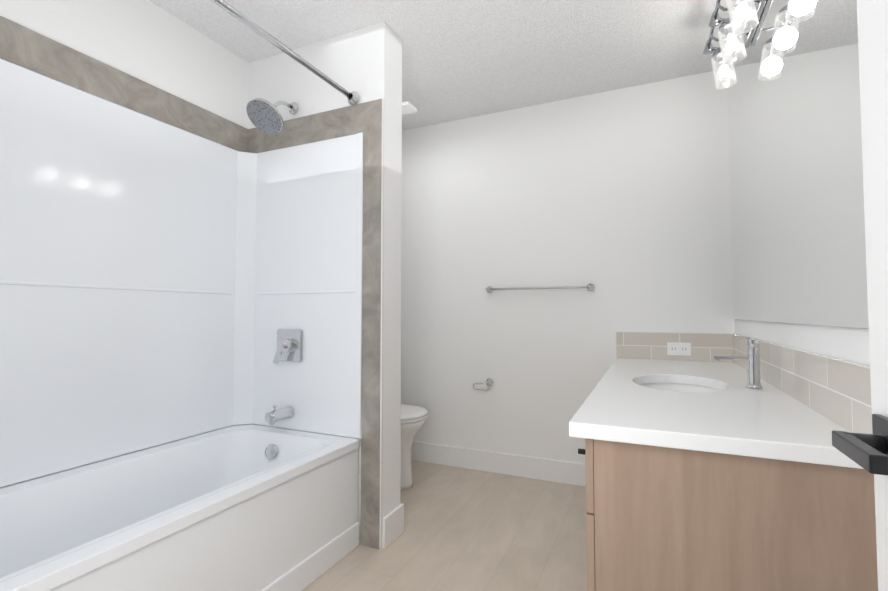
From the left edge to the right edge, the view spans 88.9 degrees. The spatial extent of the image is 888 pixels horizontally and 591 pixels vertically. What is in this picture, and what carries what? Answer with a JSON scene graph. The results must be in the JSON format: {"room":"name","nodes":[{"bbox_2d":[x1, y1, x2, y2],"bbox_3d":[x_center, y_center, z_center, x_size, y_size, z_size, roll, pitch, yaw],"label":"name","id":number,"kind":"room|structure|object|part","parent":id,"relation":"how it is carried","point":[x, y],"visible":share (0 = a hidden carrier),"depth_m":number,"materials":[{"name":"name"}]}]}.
{"room":"bathroom","nodes":[
{"label":"bathroom","id":0,"kind":"room"},
{"bbox_2d":[0,0,249,487],"bbox_3d":[-1.254,-0.072,2.194,0.120,2.440,3.162,-1,-2,24],"label":"wall","id":1,"kind":"structure","parent":0,"point":[150,42],"depth_m":1.99,"materials":[{"name":"white paint"}]},
{"bbox_2d":[0,16,247,151],"bbox_3d":[-1.383,-0.861,1.788,0.010,0.145,1.520,-1,-2,24],"label":"trim","id":2,"kind":"structure","parent":1,"relation":"attached to","point":[27,48],"depth_m":1.83,"materials":[{"name":"tile"}]},
{"bbox_2d":[0,58,362,487],"bbox_3d":[-1.040,-0.076,1.601,0.762,1.438,1.525,-1,-2,24],"label":"wall panel","id":3,"kind":"object","parent":1,"relation":"attached to","point":[161,282],"visible":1,"depth_m":1.99,"materials":[{"name":"white plastic"}]},
{"bbox_2d":[265,405,293,424],"bbox_3d":[-0.807,0.575,2.212,0.060,0.086,0.143,-1,-2,24],"label":"tub spout","id":4,"kind":"object","parent":3,"relation":"attached to","point":[273,417],"visible":1,"depth_m":2.19,"materials":[{"name":"silver metal"}]},
{"bbox_2d":[273,329,302,363],"bbox_3d":[-0.792,0.255,2.257,0.164,0.172,0.070,-1,-2,24],"label":"shower valve","id":5,"kind":"object","parent":3,"relation":"attached to","point":[289,345],"visible":1,"depth_m":2.26,"materials":[{"name":"silver metal"}]},
{"bbox_2d":[249,21,401,542],"bbox_3d":[-0.642,-0.066,2.346,0.870,2.440,0.165,-1,-2,24],"label":"wall","id":6,"kind":"structure","parent":0,"point":[365,63],"depth_m":2.20,"materials":[{"name":"white paint"}]},
{"bbox_2d":[246,98,297,134],"bbox_3d":[-0.831,-0.896,2.216,0.182,0.212,0.263,-1,-2,24],"label":"shower head","id":7,"kind":"object","parent":6,"relation":"attached to","point":[264,116],"visible":1,"depth_m":2.16},
{"bbox_2d":[211,0,358,104],"bbox_3d":[-0.745,-0.975,1.502,0.064,0.064,1.496,-1,-2,24],"label":"curtain rod","id":8,"kind":"object","parent":6,"relation":"attached to","point":[353,98],"visible":0.98,"depth_m":1.76,"materials":[{"name":"silver metal"}]},
{"bbox_2d":[248,98,383,549],"bbox_3d":[-0.664,0.118,2.252,0.841,2.065,0.011,-1,-2,24],"label":"trim","id":9,"kind":"structure","parent":6,"relation":"attached to","point":[367,118],"depth_m":2.11,"materials":[{"name":"tile"}]},
{"bbox_2d":[382,503,403,536],"bbox_3d":[-0.586,1.088,2.373,0.857,0.135,0.015,-1,-2,24],"label":"baseboard","id":10,"kind":"structure","parent":6,"relation":"attached to","point":[393,522],"depth_m":2.12,"materials":[{"name":"white wood"}]},
{"bbox_2d":[302,460,586,590],"bbox_3d":[-0.358,1.134,1.063,2.650,0.060,4.392,-1,-2,24],"label":"floor","id":11,"kind":"structure","parent":0,"point":[465,529],"depth_m":2.11,"materials":[{"name":"brown wood"}]},
{"bbox_2d":[0,424,359,590],"bbox_3d":[-1.039,0.886,1.563,0.756,0.484,1.500,-1,-2,24],"label":"bathtub","id":12,"kind":"object","parent":11,"relation":"on","point":[247,507],"visible":0.96,"depth_m":1.61,"materials":[{"name":"white ceramic"}]},
{"bbox_2d":[400,404,427,490],"bbox_3d":[-0.449,0.768,2.882,0.727,0.815,0.435,-1,-2,24],"label":"toilet","id":13,"kind":"object","parent":11,"relation":"on","point":[413,419],"visible":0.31,"depth_m":2.73,"materials":[{"name":"white ceramic"}]},
{"bbox_2d":[578,440,877,590],"bbox_3d":[0.965,0.755,1.799,0.599,0.755,1.740,-1,-2,24],"label":"bathroom vanity","id":14,"kind":"object","parent":11,"relation":"on","point":[705,471],"depth_m":1.01,"materials":[{"name":"brown wood"}]},
{"bbox_2d":[569,356,867,471],"bbox_3d":[0.953,0.359,1.803,0.608,0.037,1.770,-1,-2,24],"label":"countertop","id":15,"kind":"structure","parent":14,"relation":"on","point":[768,422],"depth_m":1.17,"materials":[{"name":"white stone"}]},
{"bbox_2d":[633,376,724,391],"bbox_3d":[0.919,0.441,1.772,0.370,0.152,0.510,-1,-2,24],"label":"sink","id":16,"kind":"object","parent":15,"relation":"in","point":[642,381],"depth_m":1.95,"materials":[{"name":"white ceramic"}]},
{"bbox_2d":[713,334,762,388],"bbox_3d":[1.077,0.239,1.663,0.150,0.191,0.050,-1,-2,24],"label":"faucet","id":17,"kind":"object","parent":15,"relation":"on","point":[752,357],"visible":1,"depth_m":1.63,"materials":[{"name":"silver metal"}]},
{"bbox_2d":[149,0,747,129],"bbox_3d":[-0.358,-1.364,1.160,2.650,0.060,4.392,-1,-2,24],"label":"ceiling","id":18,"kind":"structure","parent":0,"point":[462,59],"depth_m":2.28,"materials":[{"name":"white paint"}]},
{"bbox_2d":[402,101,416,114],"bbox_3d":[-0.570,-0.955,2.494,0.903,0.017,0.098,-1,-2,24],"label":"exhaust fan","id":19,"kind":"object","parent":18,"relation":"attached to","point":[408,107],"visible":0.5,"depth_m":2.31,"materials":[{"name":"white plastic"}]},
{"bbox_2d":[401,70,734,463],"bbox_3d":[0.527,-0.039,3.054,2.410,2.440,0.120,-1,-2,24],"label":"wall","id":20,"kind":"structure","parent":0,"point":[619,199],"depth_m":2.92,"materials":[{"name":"white paint"}]},
{"bbox_2d":[473,378,493,390],"bbox_3d":[0.262,0.597,3.047,0.130,0.076,0.063,-1,-2,24],"label":"toilet paper holder","id":21,"kind":"object","parent":20,"relation":"attached to","point":[489,382],"visible":1,"depth_m":3.04,"materials":[{"name":"silver metal"}]},
{"bbox_2d":[411,441,585,486],"bbox_3d":[0.233,1.115,3.068,1.833,0.135,0.017,-1,-2,24],"label":"baseboard","id":22,"kind":"structure","parent":20,"relation":"attached to","point":[565,472],"depth_m":2.99,"materials":[{"name":"white wood"}]},
{"bbox_2d":[485,284,594,292],"bbox_3d":[0.599,-0.046,2.918,0.703,0.048,0.064,-1,-2,24],"label":"towel rail","id":23,"kind":"object","parent":20,"relation":"attached to","point":[589,287],"visible":1,"depth_m":2.88,"materials":[{"name":"silver metal"}]},
{"bbox_2d":[728,7,869,365],"bbox_3d":[0.793,-0.135,0.588,0.120,2.440,4.392,-1,-2,24],"label":"wall","id":24,"kind":"structure","parent":0,"point":[850,344],"depth_m":1.27,"materials":[{"name":"white paint"}]},
{"bbox_2d":[616,332,871,433],"bbox_3d":[0.953,0.262,1.807,0.608,0.158,1.770,-1,-2,24],"label":"backsplash","id":25,"kind":"structure","parent":24,"relation":"attached to","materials":[{"name":"tile"}]},
{"bbox_2d":[667,342,690,355],"bbox_3d":[1.341,0.305,2.585,0.120,0.073,0.008,-1,-2,24],"label":"electrical outlet","id":26,"kind":"object","parent":25,"relation":"attached to","point":[677,348],"visible":1,"depth_m":2.58,"materials":[{"name":"white plastic"}]},
{"bbox_2d":[727,0,868,328],"bbox_3d":[1.235,-0.571,1.733,0.006,1.340,1.710,-1,-2,24],"label":"mirror","id":27,"kind":"object","parent":24,"relation":"attached to","point":[798,246],"visible":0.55,"depth_m":1.36,"materials":[{"name":"clear glass"}]},
{"bbox_2d":[703,0,765,89],"bbox_3d":[1.187,-1.076,1.863,0.168,0.230,0.532,-1,-2,24],"label":"sconce","id":28,"kind":"object","parent":27,"relation":"attached to","point":[728,27],"visible":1,"depth_m":1.86,"materials":[{"name":"silver metal"}]},
{"bbox_3d":[-0.110,-1.187,0.044,0.800,0.380,0.120,-1,-2,24],"label":"wall","id":29,"kind":"structure","parent":0,"visible":0},
{"bbox_2d":[832,0,887,590],"bbox_3d":[0.418,0.048,0.245,0.147,2.038,0.766,-1,-2,24],"label":"door","id":30,"kind":"structure","parent":29,"relation":"in","point":[868,453],"depth_m":0.57,"materials":[{"name":"white paint"}]},
{"bbox_3d":[0.536,0.177,0.499,0.147,0.062,0.129,-1,-2,24],"label":"handle","id":31,"kind":"part","parent":30,"relation":"part of","materials":[{"name":"black metal"}]}
]}

